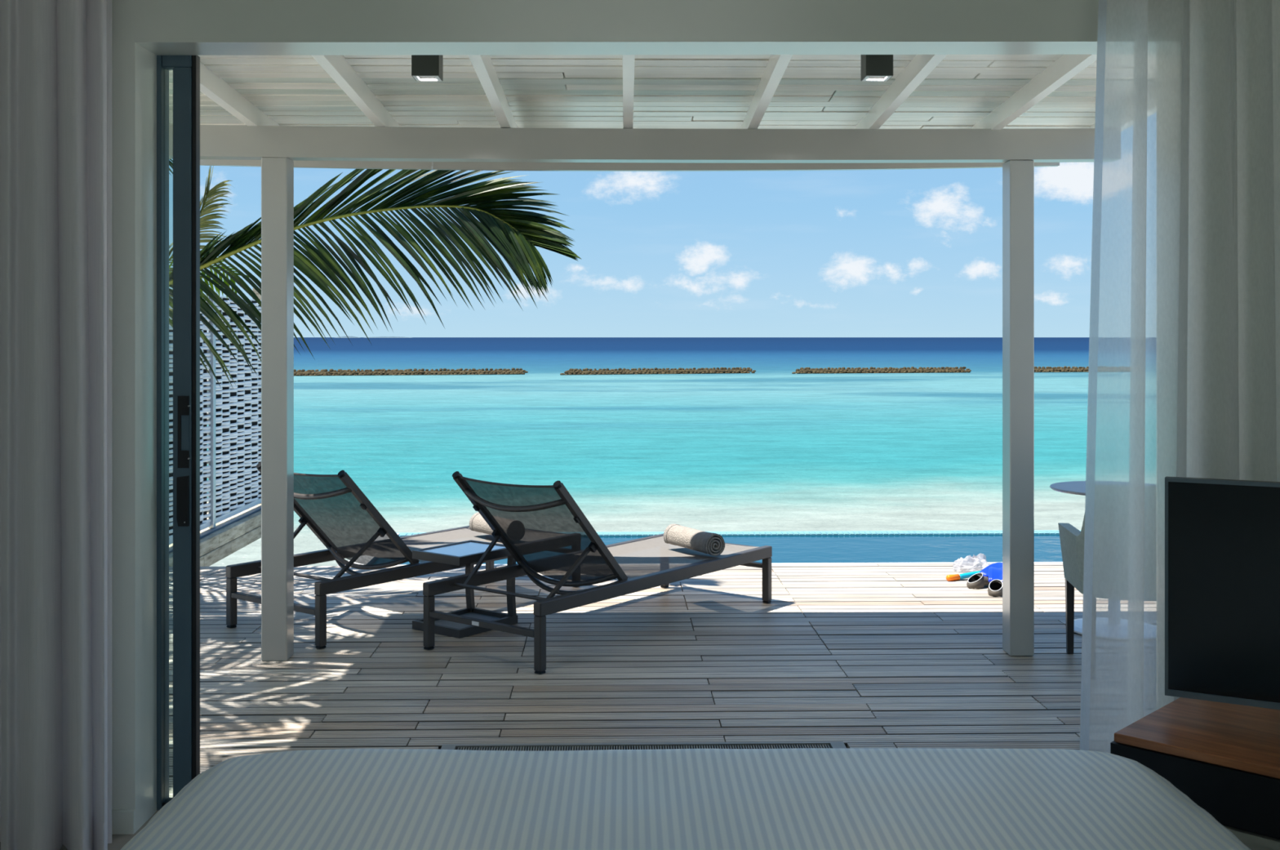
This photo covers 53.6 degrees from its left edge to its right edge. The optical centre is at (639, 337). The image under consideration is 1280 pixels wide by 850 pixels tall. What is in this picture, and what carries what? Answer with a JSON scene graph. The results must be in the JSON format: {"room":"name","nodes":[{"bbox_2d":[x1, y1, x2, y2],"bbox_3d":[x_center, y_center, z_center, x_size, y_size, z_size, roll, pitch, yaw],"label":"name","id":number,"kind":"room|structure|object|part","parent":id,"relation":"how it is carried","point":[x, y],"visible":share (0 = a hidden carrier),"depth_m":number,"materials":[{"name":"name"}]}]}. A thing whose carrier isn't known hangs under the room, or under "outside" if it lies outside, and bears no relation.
{"room":"hotel bedroom","nodes":[
{"label":"hotel bedroom","id":0,"kind":"room"},
{"bbox_2d":[0,809,158,849],"bbox_3d":[0.069,1.560,0.541,5.950,0.120,7.180,0,0,-1],"label":"floor","id":1,"kind":"structure","parent":0,"point":[118,841],"depth_m":3.78,"materials":[{"name":"wood"}]},
{"bbox_2d":[120,747,1251,849],"bbox_3d":[0.089,1.195,1.715,2.121,0.611,2.188,0,0,-1],"label":"bed","id":2,"kind":"object","parent":1,"relation":"on","point":[806,798],"visible":1,"depth_m":2.44,"materials":[{"name":"white fabric"}]},
{"bbox_2d":[1110,697,1279,849],"bbox_3d":[1.744,1.225,2.851,1.222,0.550,1.210,0,0,-1],"label":"tv cabinet","id":3,"kind":"object","parent":1,"relation":"on","point":[1224,757],"visible":0.57,"depth_m":2.93,"materials":[{"name":"brown wood"}]},
{"bbox_3d":[1.744,1.037,2.851,1.156,0.126,0.564,0,0,44],"label":"drawer","id":4,"kind":"part","parent":3,"relation":"part of","materials":[{"name":"black paint"}]},
{"bbox_2d":[1164,475,1279,709],"bbox_3d":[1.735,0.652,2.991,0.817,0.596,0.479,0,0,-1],"label":"television","id":5,"kind":"object","parent":3,"relation":"on","point":[1222,536],"visible":1,"depth_m":3.13,"materials":[{"name":"black plastic"}]},
{"bbox_2d":[111,0,1097,831],"bbox_3d":[0.031,0.100,3.943,5.950,3.000,0.176,0,0,-1],"label":"wall","id":6,"kind":"structure","parent":0,"point":[143,30],"depth_m":3.86,"materials":[{"name":"white paint"}]},
{"bbox_2d":[111,809,135,834],"bbox_3d":[-2.161,1.465,3.824,1.264,0.070,0.012,0,0,-1],"label":"baseboard","id":7,"kind":"structure","parent":6,"relation":"attached to","point":[123,821],"depth_m":3.83,"materials":[{"name":"white paint"}]},
{"bbox_2d":[156,55,199,809],"bbox_3d":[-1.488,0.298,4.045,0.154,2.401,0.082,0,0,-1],"label":"door","id":8,"kind":"structure","parent":6,"relation":"in","point":[186,68],"depth_m":4.02,"materials":[{"name":"metal"}]},
{"bbox_3d":[-1.500,0.310,4.042,0.034,2.335,0.008,0,0,-1],"label":"glass pane","id":9,"kind":"part","parent":8,"relation":"part of","materials":[{"name":"clear glass"}]},
{"bbox_3d":[-1.500,1.488,4.043,0.034,0.021,0.046,0,0,-1],"label":"rail","id":10,"kind":"part","parent":8,"relation":"part of","materials":[{"name":"black plastic"}]},
{"bbox_3d":[-1.471,-0.879,4.043,0.092,0.045,0.046,0,0,-1],"label":"rail","id":11,"kind":"part","parent":8,"relation":"part of","materials":[{"name":"metal"}]},
{"bbox_3d":[-1.447,0.518,4.014,0.035,0.159,0.016,0,0,-1],"label":"lever","id":12,"kind":"part","parent":8,"relation":"part of","materials":[{"name":"black plastic"}]},
{"bbox_3d":[-1.447,0.300,4.018,0.035,0.228,0.008,0,0,-1],"label":"handle","id":13,"kind":"part","parent":8,"relation":"part of","materials":[{"name":"black plastic"}]},
{"bbox_2d":[168,54,1097,171],"bbox_3d":[-0.061,-1.037,5.472,4.760,0.418,2.875,0,0,-1],"label":"porch roof","id":14,"kind":"structure","parent":6,"relation":"attached to","point":[563,113],"depth_m":5.85,"materials":[{"name":"white paint"}]},
{"bbox_2d":[411,54,443,80],"bbox_3d":[-0.801,-1.046,4.772,0.102,0.144,0.102,0,0,-1],"label":"ceiling lamp","id":15,"kind":"object","parent":14,"relation":"attached to","point":[424,67],"visible":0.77,"depth_m":4.72,"materials":[{"name":"black metal"}]},
{"bbox_2d":[861,54,893,80],"bbox_3d":[0.892,-1.046,4.772,0.102,0.145,0.102,0,0,-1],"label":"ceiling lamp","id":16,"kind":"object","parent":14,"relation":"attached to","point":[873,67],"visible":0.73,"depth_m":4.72,"materials":[{"name":"black metal"}]},
{"bbox_2d":[168,562,1083,798],"bbox_3d":[0.551,1.599,6.262,8.001,0.202,4.332,0,0,-1],"label":"deck","id":17,"kind":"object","parent":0,"point":[860,655],"visible":0.5,"depth_m":5.76,"materials":[{"name":"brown wood"}]},
{"bbox_2d":[261,156,293,661],"bbox_3d":[-1.696,0.333,5.929,0.119,2.335,0.125,0,0,-1],"label":"porch post","id":18,"kind":"object","parent":17,"relation":"on","point":[277,173],"visible":1,"depth_m":5.87,"materials":[{"name":"white paint"}]},
{"bbox_2d":[226,462,579,648],"bbox_3d":[-1.248,1.078,7.088,0.765,0.844,1.944,0,0,38],"label":"sun lounger","id":19,"kind":"object","parent":17,"relation":"on","point":[334,508],"visible":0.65,"depth_m":6.55,"materials":[{"name":"brown metal"}]},
{"bbox_3d":[-2.112,1.365,6.554,0.042,0.246,0.042,0,0,38],"label":"leg","id":20,"kind":"part","parent":19,"relation":"part of","materials":[{"name":"brown metal"}]},
{"bbox_3d":[-1.735,1.210,6.454,0.676,0.018,0.018,0,0,38],"label":"support rod","id":21,"kind":"part","parent":19,"relation":"part of","materials":[{"name":"brown metal"}]},
{"bbox_3d":[-1.541,1.365,6.115,0.042,0.246,0.042,0,0,37],"label":"leg","id":22,"kind":"part","parent":19,"relation":"part of","materials":[{"name":"brown metal"}]},
{"bbox_3d":[-1.533,1.211,7.308,0.045,0.062,1.944,0,0,38],"label":"rail","id":23,"kind":"part","parent":19,"relation":"part of","materials":[{"name":"brown metal"}]},
{"bbox_3d":[-0.962,1.211,6.869,0.045,0.062,1.944,0,0,38],"label":"rail","id":24,"kind":"part","parent":19,"relation":"part of","materials":[{"name":"brown metal"}]},
{"bbox_2d":[469,511,493,534],"bbox_3d":[-0.846,1.115,7.479,0.127,0.120,0.441,0,0,-37],"label":"rolled towel","id":25,"kind":"object","parent":19,"relation":"on","point":[477,523],"visible":0.39,"depth_m":7.54,"materials":[{"name":"white fabric"}]},
{"bbox_3d":[-0.955,1.365,8.061,0.042,0.246,0.042,0,0,38],"label":"leg","id":26,"kind":"part","parent":19,"relation":"part of","materials":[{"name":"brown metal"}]},
{"bbox_2d":[412,539,517,638],"bbox_3d":[-0.906,1.298,6.581,0.532,0.404,0.546,0,0,-1],"label":"side table","id":27,"kind":"object","parent":17,"relation":"on","point":[467,553],"visible":0.74,"depth_m":6.56,"materials":[{"name":"brown metal"}]},
{"bbox_3d":[-0.906,1.117,6.581,0.344,0.042,0.425,0,0,37],"label":"frame","id":28,"kind":"part","parent":27,"relation":"part of","materials":[{"name":"brown metal"}]},
{"bbox_3d":[-0.906,1.479,6.581,0.344,0.042,0.425,0,0,37],"label":"frame","id":29,"kind":"part","parent":27,"relation":"part of","materials":[{"name":"brown metal"}]},
{"bbox_2d":[435,612,500,628],"bbox_3d":[-0.906,1.487,6.581,0.300,0.014,0.381,0,0,37],"label":"table base","id":30,"kind":"object","parent":27,"relation":"on","point":[491,616],"depth_m":6.61,"materials":[{"name":"black metal"}]},
{"bbox_3d":[-0.914,1.298,6.822,0.038,0.347,0.038,0,0,37],"label":"leg","id":31,"kind":"part","parent":27,"relation":"part of","materials":[{"name":"brown metal"}]},
{"bbox_3d":[-0.673,1.298,6.637,0.038,0.347,0.038,0,0,37],"label":"leg","id":32,"kind":"part","parent":27,"relation":"part of","materials":[{"name":"brown metal"}]},
{"bbox_2d":[422,471,772,674],"bbox_3d":[-0.149,1.078,6.630,0.765,0.844,1.944,0,0,38],"label":"sun lounger","id":33,"kind":"object","parent":17,"relation":"on","point":[543,527],"visible":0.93,"depth_m":6.17,"materials":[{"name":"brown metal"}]},
{"bbox_3d":[-1.015,1.365,6.099,0.042,0.246,0.042,0,0,38],"label":"leg","id":34,"kind":"part","parent":33,"relation":"part of","materials":[{"name":"brown metal"}]},
{"bbox_3d":[-0.639,1.210,5.997,0.676,0.018,0.018,0,0,38],"label":"support rod","id":35,"kind":"part","parent":33,"relation":"part of","materials":[{"name":"brown metal"}]},
{"bbox_3d":[-0.446,1.365,5.658,0.042,0.246,0.042,0,0,38],"label":"leg","id":36,"kind":"part","parent":33,"relation":"part of","materials":[{"name":"brown metal"}]},
{"bbox_3d":[-0.434,1.211,6.850,0.045,0.062,1.944,0,0,38],"label":"rail","id":37,"kind":"part","parent":33,"relation":"part of","materials":[{"name":"brown metal"}]},
{"bbox_3d":[0.136,1.211,6.410,0.045,0.062,1.944,0,0,38],"label":"rail","id":38,"kind":"part","parent":33,"relation":"part of","materials":[{"name":"brown metal"}]},
{"bbox_2d":[663,523,724,555],"bbox_3d":[0.295,1.115,6.995,0.127,0.120,0.441,0,0,-30],"label":"rolled towel","id":39,"kind":"object","parent":33,"relation":"on","point":[712,544],"visible":1,"depth_m":6.90,"materials":[{"name":"white fabric"}]},
{"bbox_3d":[0.432,1.211,7.381,0.680,0.038,0.040,0,0,38],"label":"rail","id":40,"kind":"part","parent":33,"relation":"part of","materials":[{"name":"brown metal"}]},
{"bbox_3d":[0.717,1.365,7.161,0.042,0.246,0.042,0,0,38],"label":"leg","id":41,"kind":"part","parent":33,"relation":"part of","materials":[{"name":"brown metal"}]},
{"bbox_2d":[440,741,846,751],"bbox_3d":[0.017,1.514,4.524,1.480,0.031,0.325,0,0,-1],"label":"floor grate","id":42,"kind":"object","parent":17,"relation":"on","point":[771,744],"visible":0.21,"depth_m":4.66,"materials":[{"name":"grey metal"}]},
{"bbox_2d":[946,570,980,581],"bbox_3d":[2.087,1.476,7.934,0.408,0.048,0.302,0,0,-1],"label":"snorkel","id":43,"kind":"object","parent":17,"relation":"on","point":[955,576],"visible":0.41,"depth_m":7.82,"materials":[{"name":"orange plastic"}]},
{"bbox_2d":[952,553,990,573],"bbox_3d":[2.145,1.442,8.124,0.268,0.113,0.188,0,0,-1],"label":"towel","id":44,"kind":"object","parent":17,"relation":"on","point":[978,562],"visible":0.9,"depth_m":8.08,"materials":[{"name":"white fabric"}]},
{"bbox_2d":[966,562,1002,588],"bbox_3d":[2.134,1.445,7.669,0.399,0.122,0.198,0,0,-31],"label":"swim fin","id":45,"kind":"object","parent":17,"relation":"on","point":[978,580],"visible":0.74,"depth_m":7.61,"materials":[{"name":"rubber"}]},
{"bbox_3d":[2.191,1.416,7.703,0.267,0.064,0.180,0,0,-31],"label":"blade","id":46,"kind":"part","parent":45,"relation":"part of","materials":[{"name":"blue plastic"}]},
{"bbox_2d":[987,566,1002,596],"bbox_3d":[2.131,1.445,7.499,0.198,0.122,0.399,0,0,25],"label":"swim fin","id":47,"kind":"object","parent":17,"relation":"on","point":[995,575],"visible":0.72,"depth_m":7.41,"materials":[{"name":"blue rubber"}]},
{"bbox_3d":[2.159,1.416,7.559,0.180,0.064,0.267,0,0,25],"label":"blade","id":48,"kind":"part","parent":47,"relation":"part of","materials":[{"name":"blue plastic"}]},
{"bbox_2d":[1002,160,1034,656],"bbox_3d":[1.797,0.333,6.023,0.114,2.335,0.125,0,0,-1],"label":"porch post","id":49,"kind":"object","parent":17,"relation":"on","point":[1018,175],"visible":1,"depth_m":5.96,"materials":[{"name":"white paint"}]},
{"bbox_2d":[1049,480,1085,635],"bbox_3d":[2.428,1.135,6.487,0.630,0.730,0.630,0,0,-1],"label":"round table","id":50,"kind":"object","parent":17,"relation":"on","point":[1077,487],"visible":0.15,"depth_m":6.49,"materials":[{"name":"white paint"}]},
{"bbox_2d":[1057,514,1084,653],"bbox_3d":[2.236,1.074,5.765,0.544,0.852,0.530,0,0,7],"label":"armchair","id":51,"kind":"object","parent":17,"relation":"on","point":[1072,540],"visible":0.22,"depth_m":5.90,"materials":[{"name":"grey fabric"}]},
{"bbox_3d":[2.041,1.322,6.017,0.036,0.356,0.036,0,0,7],"label":"leg","id":52,"kind":"part","parent":51,"relation":"part of","materials":[{"name":"black metal"}]},
{"bbox_3d":[0.070,-1.475,0.491,5.950,0.150,7.080,0,0,-1],"label":"ceiling","id":53,"kind":"structure","parent":0,"visible":0},
{"bbox_3d":[-2.041,-1.380,3.638,1.400,0.039,0.120,0,0,-1],"label":"rail","id":54,"kind":"object","parent":53,"relation":"attached to","visible":0},
{"bbox_2d":[0,0,111,849],"bbox_3d":[-1.800,0.066,3.674,0.528,2.852,0.178,0,0,-1],"label":"curtain","id":55,"kind":"object","parent":54,"relation":"hanging from","point":[55,55],"visible":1,"depth_m":3.63,"materials":[{"name":"white fabric"}]},
{"bbox_3d":[1.984,-1.380,3.682,1.650,0.039,0.120,0,0,-1],"label":"rail","id":56,"kind":"object","parent":53,"relation":"attached to","visible":0},
{"bbox_2d":[1080,0,1279,752],"bbox_3d":[1.663,0.065,3.660,0.812,2.850,0.150,0,0,-1],"label":"curtain","id":57,"kind":"object","parent":56,"relation":"hanging from","point":[1184,367],"visible":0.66,"depth_m":3.66,"materials":[{"name":"fabric"}]},
{"label":"outside","id":58,"kind":"structure","parent":0,"visible":0},
{"bbox_2d":[206,337,1088,566],"bbox_3d":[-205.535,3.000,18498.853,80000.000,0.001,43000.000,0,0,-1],"label":"sea","id":59,"kind":"structure","parent":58,"point":[771,448],"depth_m":41.43,"materials":[{"name":"liquid"}]},
{"bbox_2d":[334,336,359,337],"bbox_3d":[-1615.653,-1.682,6999.999,120.195,11.365,251.336,0,0,-1],"label":"island","id":60,"kind":"object","parent":59,"relation":"on","point":[340,336],"visible":0.95,"depth_m":6930.65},
{"bbox_2d":[207,368,528,376],"bbox_3d":[-23.022,2.891,99.671,28.040,0.819,7.687,0,0,-1],"label":"breakwater","id":61,"kind":"object","parent":59,"relation":"in","point":[379,371],"visible":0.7,"depth_m":100.36,"materials":[{"name":"stone"}]},
{"bbox_2d":[364,336,412,337],"bbox_3d":[-1510.400,-0.317,7599.998,295.537,8.633,253.284,0,0,-1],"label":"island","id":62,"kind":"object","parent":59,"relation":"on","point":[379,336],"visible":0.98,"depth_m":7506.64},
{"bbox_2d":[560,367,755,374],"bbox_3d":[1.658,2.890,103.726,16.127,0.820,6.152,0,0,-1],"label":"breakwater","id":63,"kind":"object","parent":59,"relation":"in","point":[722,370],"visible":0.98,"depth_m":103.30,"materials":[{"name":"brown stone"}]},
{"bbox_2d":[791,366,971,373],"bbox_3d":[20.320,2.887,106.487,15.734,0.825,4.610,0,0,-1],"label":"breakwater","id":64,"kind":"object","parent":59,"relation":"in","point":[806,370],"visible":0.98,"depth_m":106.06,"materials":[{"name":"stone"}]},
{"bbox_2d":[1034,365,1088,372],"bbox_3d":[37.924,2.890,109.588,11.686,0.820,3.302,0,0,-1],"label":"breakwater","id":65,"kind":"object","parent":59,"relation":"in","point":[1048,369],"visible":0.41,"depth_m":108.87,"materials":[{"name":"stone"}]},
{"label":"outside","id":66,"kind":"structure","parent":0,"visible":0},
{"bbox_3d":[0.028,3.004,-2.500,60.000,0.173,35.000,0,0,-1],"label":"beach","id":67,"kind":"object","parent":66,"visible":0},
{"bbox_2d":[168,502,261,566],"bbox_3d":[-3.901,2.394,9.932,1.620,1.812,3.550,0,0,-1],"label":"wall","id":68,"kind":"structure","parent":67,"relation":"on","point":[233,533],"depth_m":9.98,"materials":[{"name":"concrete"}]},
{"bbox_2d":[168,288,261,544],"bbox_3d":[-3.418,0.535,9.943,0.195,1.970,3.480,0,0,-1],"label":"screen","id":69,"kind":"object","parent":68,"relation":"on","point":[233,416],"visible":0.36,"depth_m":10.31,"materials":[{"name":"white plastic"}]},
{"bbox_3d":[-3.361,1.450,9.063,0.050,0.040,1.600,0,0,-1],"label":"rail","id":70,"kind":"part","parent":69,"relation":"part of","materials":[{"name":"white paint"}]},
{"bbox_3d":[-3.340,0.581,9.893,0.040,1.812,0.060,0,0,-1],"label":"post","id":71,"kind":"part","parent":69,"relation":"part of","materials":[{"name":"metal"}]},
{"bbox_3d":[-3.379,1.450,10.723,0.050,0.040,1.600,0,0,-1],"label":"rail","id":72,"kind":"part","parent":69,"relation":"part of","materials":[{"name":"white paint"}]},
{"bbox_3d":[-3.384,-0.326,10.723,0.024,0.012,1.600,0,0,-1],"label":"rail","id":73,"kind":"part","parent":69,"relation":"part of","materials":[{"name":"white plastic"}]},
{"bbox_3d":[-3.484,0.535,11.622,0.100,1.970,0.120,0,0,-1],"label":"post","id":74,"kind":"part","parent":69,"relation":"part of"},
{"bbox_2d":[168,159,582,389],"bbox_3d":[-3.607,0.503,7.328,6.521,5.216,3.186,0,0,-1],"label":"palm tree","id":75,"kind":"object","parent":67,"relation":"on","point":[514,234],"visible":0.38,"depth_m":7.88,"materials":[{"name":"green plant"}]},
{"bbox_2d":[337,529,1080,565],"bbox_3d":[1.903,2.202,9.399,7.923,1.396,2.052,0,0,-1],"label":"infinity pool","id":76,"kind":"object","parent":67,"relation":"on","point":[806,547],"visible":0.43,"depth_m":9.70,"materials":[{"name":"teal liquid"}]}
]}

